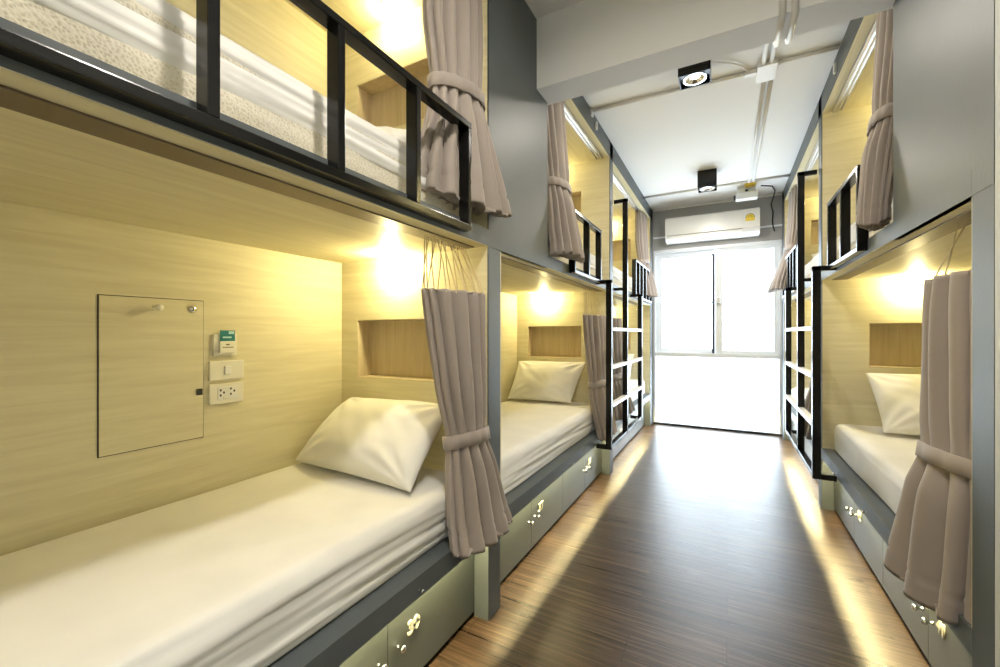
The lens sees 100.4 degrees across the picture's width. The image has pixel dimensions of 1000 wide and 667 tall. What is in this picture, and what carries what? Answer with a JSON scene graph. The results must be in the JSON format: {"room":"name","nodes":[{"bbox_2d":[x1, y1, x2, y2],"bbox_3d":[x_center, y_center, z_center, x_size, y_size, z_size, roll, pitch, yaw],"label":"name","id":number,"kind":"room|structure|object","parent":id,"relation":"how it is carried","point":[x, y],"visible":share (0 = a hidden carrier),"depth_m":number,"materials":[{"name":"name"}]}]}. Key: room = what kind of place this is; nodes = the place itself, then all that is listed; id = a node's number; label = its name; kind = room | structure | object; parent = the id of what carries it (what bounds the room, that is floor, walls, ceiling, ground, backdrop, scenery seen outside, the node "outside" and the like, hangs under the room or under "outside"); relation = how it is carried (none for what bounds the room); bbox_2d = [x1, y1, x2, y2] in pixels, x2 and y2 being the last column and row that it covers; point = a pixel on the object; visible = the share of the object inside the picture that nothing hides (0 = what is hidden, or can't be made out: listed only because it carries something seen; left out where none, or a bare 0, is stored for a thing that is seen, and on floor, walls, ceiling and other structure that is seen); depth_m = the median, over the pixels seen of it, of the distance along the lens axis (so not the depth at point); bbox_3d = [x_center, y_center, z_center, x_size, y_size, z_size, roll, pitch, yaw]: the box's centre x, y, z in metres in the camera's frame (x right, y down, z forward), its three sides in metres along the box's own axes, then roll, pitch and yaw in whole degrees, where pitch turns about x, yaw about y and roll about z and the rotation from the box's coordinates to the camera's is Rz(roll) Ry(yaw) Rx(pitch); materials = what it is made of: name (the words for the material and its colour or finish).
{"room":"dormitory","nodes":[
{"label":"dormitory","id":0,"kind":"room"},
{"bbox_2d":[424,423,931,666],"bbox_3d":[0.706,1.250,1.608,3.400,0.100,8.300,0,0,29],"label":"floor","id":1,"kind":"structure","parent":0,"point":[699,547],"depth_m":2.04,"materials":[{"name":"brown wood"}]},
{"bbox_2d":[0,0,500,666],"bbox_3d":[-0.890,-0.220,1.086,0.937,2.839,2.155,0,0,29],"label":"bunk bed","id":2,"kind":"object","parent":1,"relation":"on","point":[142,221],"visible":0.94,"depth_m":1.35,"materials":[{"name":"brown wood"}]},
{"bbox_2d":[0,462,448,666],"bbox_3d":[-0.937,0.685,1.073,0.818,0.195,2.007,0,0,29],"label":"mattress","id":3,"kind":"object","parent":2,"relation":"on","point":[240,574],"visible":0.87,"depth_m":1.07,"materials":[{"name":"white fabric"}]},
{"bbox_2d":[295,397,441,491],"bbox_3d":[-0.561,0.438,1.803,0.704,0.291,0.314,0,0,29],"label":"pillow","id":4,"kind":"object","parent":3,"relation":"on","point":[384,441],"visible":1,"depth_m":1.69,"materials":[{"name":"white fabric"}]},
{"bbox_2d":[212,330,236,355],"bbox_3d":[-1.083,0.038,1.645,0.024,0.100,0.088,0,0,29],"label":"switch","id":5,"kind":"object","parent":2,"relation":"attached to","point":[224,343],"visible":1,"depth_m":1.64,"materials":[{"name":"white plastic"}]},
{"bbox_2d":[208,382,242,404],"bbox_3d":[-1.084,0.236,1.651,0.016,0.078,0.127,0,0,29],"label":"power socket","id":6,"kind":"object","parent":2,"relation":"attached to","point":[224,392],"visible":1,"depth_m":1.64,"materials":[{"name":"white plastic"}]},
{"bbox_2d":[208,360,243,380],"bbox_3d":[-1.082,0.145,1.652,0.018,0.074,0.129,0,0,29],"label":"light switch","id":7,"kind":"object","parent":2,"relation":"attached to","point":[232,369],"visible":1,"depth_m":1.64,"materials":[{"name":"white plastic"}]},
{"bbox_2d":[0,0,458,215],"bbox_3d":[-0.939,-0.538,1.071,0.824,0.219,2.011,0,0,29],"label":"mattress","id":8,"kind":"object","parent":2,"relation":"on","point":[154,41],"visible":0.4,"depth_m":0.83,"materials":[{"name":"white fabric"}]},
{"bbox_2d":[376,126,405,142],"bbox_3d":[-0.580,-0.752,1.746,0.618,0.206,0.343,0,0,29],"label":"pillow","id":9,"kind":"object","parent":8,"relation":"on","point":[400,134],"visible":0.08,"depth_m":1.54,"materials":[{"name":"white fabric"}]},
{"bbox_2d":[421,0,511,217],"bbox_3d":[-0.135,-0.980,1.618,0.498,1.010,0.170,0,0,-44],"label":"curtain","id":10,"kind":"object","parent":2,"relation":"hanging from","point":[453,29],"visible":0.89,"depth_m":1.54,"materials":[{"name":"beige fabric"}]},
{"bbox_2d":[421,235,512,558],"bbox_3d":[-0.110,0.229,1.635,0.215,1.169,0.420,0,0,29],"label":"curtain","id":11,"kind":"object","parent":2,"relation":"hanging from","point":[478,513],"visible":1,"depth_m":1.57,"materials":[{"name":"beige fabric"}]},
{"bbox_2d":[487,0,612,582],"bbox_3d":[0.091,-0.220,2.886,0.937,2.839,2.154,0,0,29],"label":"bunk bed","id":12,"kind":"object","parent":1,"relation":"on","point":[534,326],"visible":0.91,"depth_m":2.56,"materials":[{"name":"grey wood"}]},
{"bbox_2d":[501,399,594,494],"bbox_3d":[0.069,0.687,2.919,0.818,0.190,1.902,0,0,29],"label":"mattress","id":13,"kind":"object","parent":12,"relation":"on","point":[534,433],"visible":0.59,"depth_m":2.65,"materials":[{"name":"white fabric"}]},
{"bbox_2d":[508,361,585,402],"bbox_3d":[0.411,0.411,3.640,0.641,0.328,0.266,0,0,25],"label":"pillow","id":14,"kind":"object","parent":13,"relation":"on","point":[533,380],"visible":1,"depth_m":3.57,"materials":[{"name":"white fabric"}]},
{"bbox_2d":[548,101,584,262],"bbox_3d":[0.365,-0.960,2.502,0.246,1.049,0.372,0,0,35],"label":"curtain","id":15,"kind":"object","parent":12,"relation":"hanging from","point":[565,241],"visible":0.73,"depth_m":2.44,"materials":[{"name":"beige fabric"}]},
{"bbox_2d":[548,233,594,275],"bbox_3d":[0.071,-0.538,2.924,0.825,0.218,1.891,0,0,29],"label":"mattress","id":16,"kind":"object","parent":12,"relation":"on","point":[579,265],"visible":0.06,"depth_m":3.01,"materials":[{"name":"white fabric"}]},
{"bbox_2d":[583,288,617,440],"bbox_3d":[0.802,0.233,3.310,0.215,1.178,0.395,0,0,29],"label":"curtain","id":17,"kind":"object","parent":12,"relation":"hanging from","point":[594,326],"visible":0.91,"depth_m":3.24,"materials":[{"name":"beige fabric"}]},
{"bbox_2d":[613,146,652,457],"bbox_3d":[1.132,-0.220,4.796,0.937,2.839,2.193,0,0,29],"label":"bunk bed","id":18,"kind":"object","parent":1,"relation":"on","point":[624,185],"visible":0.29,"depth_m":5.41,"materials":[{"name":"brown wood"}]},
{"bbox_2d":[596,198,642,449],"bbox_3d":[1.090,-0.150,3.697,0.120,2.040,1.295,0,0,29],"label":"ladder","id":19,"kind":"object","parent":18,"relation":"attached to","point":[610,444],"visible":0.98,"depth_m":3.60,"materials":[{"name":"black metal"}]},
{"bbox_2d":[613,266,631,291],"bbox_3d":[1.069,-0.539,4.752,0.827,0.220,1.986,0,0,29],"label":"mattress","id":20,"kind":"object","parent":18,"relation":"on","point":[617,274],"visible":0.16,"depth_m":4.11,"materials":[{"name":"white fabric"}]},
{"bbox_2d":[613,297,634,419],"bbox_3d":[1.163,0.214,3.988,0.191,1.141,0.615,0,0,34],"label":"curtain","id":21,"kind":"object","parent":18,"relation":"hanging from","point":[617,322],"visible":0.41,"depth_m":3.84,"materials":[{"name":"beige fabric"}]},
{"bbox_2d":[628,379,644,401],"bbox_3d":[1.069,0.687,4.755,0.816,0.191,1.982,0,0,29],"label":"mattress","id":22,"kind":"object","parent":18,"relation":"on","point":[632,383],"visible":0.16,"depth_m":4.96,"materials":[{"name":"white fabric"}]},
{"bbox_2d":[628,354,633,378],"bbox_3d":[1.423,0.418,5.484,0.622,0.313,0.298,0,0,29],"label":"pillow","id":23,"kind":"object","parent":22,"relation":"on","point":[630,356],"visible":0.12,"depth_m":5.33,"materials":[{"name":"white fabric"}]},
{"bbox_2d":[635,210,658,297],"bbox_3d":[1.827,-0.965,5.189,0.235,1.039,0.470,0,0,29],"label":"curtain","id":24,"kind":"object","parent":18,"relation":"hanging from","point":[641,235],"visible":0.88,"depth_m":5.07,"materials":[{"name":"beige fabric"}]},
{"bbox_2d":[782,101,834,505],"bbox_3d":[3.148,-0.220,3.697,0.937,2.839,2.193,0,0,29],"label":"bunk bed","id":25,"kind":"object","parent":1,"relation":"on","point":[807,159],"visible":0.18,"depth_m":4.58,"materials":[{"name":"brown wood"}]},
{"bbox_2d":[767,186,796,293],"bbox_3d":[3.031,-0.965,4.442,0.304,1.039,0.524,0,0,29],"label":"curtain","id":26,"kind":"object","parent":25,"relation":"hanging from","point":[779,281],"visible":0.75,"depth_m":4.29,"materials":[{"name":"beige fabric"}]},
{"bbox_2d":[791,387,808,399],"bbox_3d":[3.148,0.687,3.621,0.815,0.189,1.982,0,0,29],"label":"mattress","id":27,"kind":"object","parent":25,"relation":"on","point":[793,390],"visible":0.02,"depth_m":4.44,"materials":[{"name":"white fabric"}]},
{"bbox_2d":[796,348,811,439],"bbox_3d":[2.457,0.214,3.281,0.221,1.141,0.624,0,0,29],"label":"curtain","id":28,"kind":"object","parent":25,"relation":"hanging from","point":[808,400],"visible":0.13,"depth_m":3.14,"materials":[{"name":"beige fabric"}]},
{"bbox_2d":[785,169,836,481],"bbox_3d":[2.239,-0.150,3.051,0.120,2.040,1.330,0,0,29],"label":"ladder","id":29,"kind":"object","parent":25,"relation":"attached to","point":[814,466],"visible":0.98,"depth_m":3.00,"materials":[{"name":"black metal"}]},
{"bbox_2d":[805,253,818,277],"bbox_3d":[3.145,-0.539,3.620,0.828,0.220,1.986,0,0,29],"label":"mattress","id":30,"kind":"object","parent":25,"relation":"on","point":[815,261],"visible":0.07,"depth_m":3.54,"materials":[{"name":"white fabric"}]},
{"bbox_2d":[819,0,994,666],"bbox_3d":[2.097,-0.220,1.767,0.937,2.840,2.200,0,0,29],"label":"bunk bed","id":31,"kind":"object","parent":1,"relation":"on","point":[944,50],"visible":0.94,"depth_m":1.54,"materials":[{"name":"brown wood"}]},
{"bbox_2d":[833,62,836,73],"bbox_3d":[1.981,-1.570,2.465,0.014,0.060,0.025,0,0,29],"label":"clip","id":32,"kind":"object","parent":31,"relation":"attached to","point":[834,63],"visible":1,"depth_m":2.46,"materials":[{"name":"white plastic"}]},
{"bbox_2d":[837,199,892,258],"bbox_3d":[2.141,-0.539,1.773,0.824,0.220,1.931,0,0,29],"label":"mattress","id":33,"kind":"object","parent":31,"relation":"on","point":[853,226],"visible":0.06,"depth_m":2.35,"materials":[{"name":"white fabric"}]},
{"bbox_2d":[856,9,892,231],"bbox_3d":[1.619,-0.958,1.768,0.187,1.054,0.278,0,0,29],"label":"curtain","id":34,"kind":"object","parent":31,"relation":"hanging from","point":[875,193],"visible":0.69,"depth_m":1.70,"materials":[{"name":"beige fabric"}]},
{"bbox_2d":[834,424,920,513],"bbox_3d":[2.136,0.687,1.766,0.817,0.191,1.947,0,0,29],"label":"mattress","id":35,"kind":"object","parent":31,"relation":"on","point":[883,460],"visible":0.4,"depth_m":2.15,"materials":[{"name":"white fabric"}]},
{"bbox_2d":[866,373,920,435],"bbox_3d":[2.543,0.414,2.413,0.575,0.328,0.349,0,0,29],"label":"pillow","id":36,"kind":"object","parent":35,"relation":"on","point":[897,396],"visible":0.38,"depth_m":2.45,"materials":[{"name":"white fabric"}]},
{"bbox_2d":[884,218,971,625],"bbox_3d":[1.362,0.236,1.293,0.176,1.187,0.428,0,0,25],"label":"curtain","id":37,"kind":"object","parent":31,"relation":"hanging from","point":[929,549],"visible":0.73,"depth_m":1.23,"materials":[{"name":"beige fabric"}]},
{"bbox_2d":[525,0,849,210],"bbox_3d":[0.742,-1.690,1.674,3.400,0.100,8.450,0,0,29],"label":"ceiling","id":38,"kind":"structure","parent":0,"point":[663,142],"depth_m":3.21,"materials":[{"name":"white paint"}]},
{"bbox_2d":[678,60,710,89],"bbox_3d":[1.187,-1.593,2.539,0.175,0.095,0.155,0,0,29],"label":"ceiling light","id":39,"kind":"object","parent":38,"relation":"attached to","point":[698,74],"visible":0.88,"depth_m":2.51,"materials":[{"name":"black metal"}]},
{"bbox_2d":[697,168,716,192],"bbox_3d":[2.111,-1.554,4.242,0.172,0.172,0.170,0,0,29],"label":"ceiling light","id":40,"kind":"object","parent":38,"relation":"attached to","point":[706,179],"visible":1,"depth_m":4.18,"materials":[{"name":"black metal"}]},
{"bbox_2d":[591,45,839,117],"bbox_3d":[1.260,-1.615,2.642,1.436,0.050,0.255,0,0,29],"label":"cable conduit","id":41,"kind":"object","parent":38,"relation":"attached to","point":[751,72],"visible":0.94,"depth_m":2.62,"materials":[{"name":"white plastic"}]},
{"bbox_2d":[537,0,894,104],"bbox_3d":[0.864,-1.458,1.905,3.255,0.365,0.172,0,0,29],"label":"ceiling beam","id":42,"kind":"structure","parent":38,"relation":"attached to","point":[585,47],"depth_m":1.93,"materials":[{"name":"white paint"}]},
{"bbox_2d":[644,174,789,198],"bbox_3d":[2.356,-1.628,4.644,1.437,0.022,0.023,0,0,30],"label":"cable conduit","id":43,"kind":"object","parent":38,"relation":"attached to","point":[787,175],"visible":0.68,"depth_m":4.56,"materials":[{"name":"white plastic"}]},
{"bbox_2d":[734,182,758,201],"bbox_3d":[2.718,-1.562,4.600,0.240,0.155,0.160,0,0,29],"label":"junction box","id":44,"kind":"object","parent":38,"relation":"hanging from","point":[748,192],"visible":0.98,"depth_m":4.58,"materials":[{"name":"white plastic"}]},
{"bbox_2d":[748,0,798,182],"bbox_3d":[1.313,-1.447,1.960,0.106,0.386,5.700,0,0,29],"label":"cable conduit","id":45,"kind":"object","parent":38,"relation":"attached to","point":[766,69],"visible":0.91,"depth_m":2.52,"materials":[{"name":"white plastic"}]},
{"bbox_2d":[652,195,791,429],"bbox_3d":[2.701,-0.220,5.276,3.255,2.840,0.150,0,0,29],"label":"wall","id":46,"kind":"structure","parent":0,"point":[658,217],"depth_m":5.17,"materials":[{"name":"grey paint"}]},
{"bbox_2d":[665,207,759,244],"bbox_3d":[2.593,-1.314,5.128,1.025,0.308,0.214,0,0,29],"label":"air conditioner","id":47,"kind":"object","parent":46,"relation":"attached to","point":[743,223],"visible":1,"depth_m":5.04,"materials":[{"name":"white plastic"}]},
{"bbox_2d":[653,239,781,435],"bbox_3d":[2.689,0.050,5.242,1.425,2.300,0.102,0,0,29],"label":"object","id":48,"kind":"structure","parent":46,"relation":"in","point":[715,388],"depth_m":5.20,"materials":[{"name":"white"}]},
{"bbox_2d":[653,193,781,211],"bbox_3d":[2.665,-1.630,5.198,1.425,0.020,0.020,0,0,29],"label":"trim","id":49,"kind":"structure","parent":46,"relation":"attached to","point":[776,194],"depth_m":5.23,"materials":[{"name":"white plastic"}]},
{"bbox_2d":[653,224,781,238],"bbox_3d":[2.666,-1.265,5.199,1.425,0.020,0.018,0,0,29],"label":"trim","id":50,"kind":"structure","parent":46,"relation":"attached to","point":[778,224],"depth_m":4.93,"materials":[{"name":"white"}]},
{"bbox_2d":[761,185,775,230],"bbox_3d":[3.071,-1.419,4.725,0.449,0.442,0.099,0,0,-45],"label":"power cable","id":51,"kind":"object","parent":46,"relation":"attached to","point":[761,185],"visible":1,"depth_m":4.87,"materials":[{"name":"black plastic"}]},
{"bbox_2d":[995,0,999,666],"bbox_3d":[0.670,-0.220,-0.905,0.908,2.840,3.852,0,0,29],"label":"wall","id":52,"kind":"structure","parent":0,"point":[997,2],"depth_m":0.99,"materials":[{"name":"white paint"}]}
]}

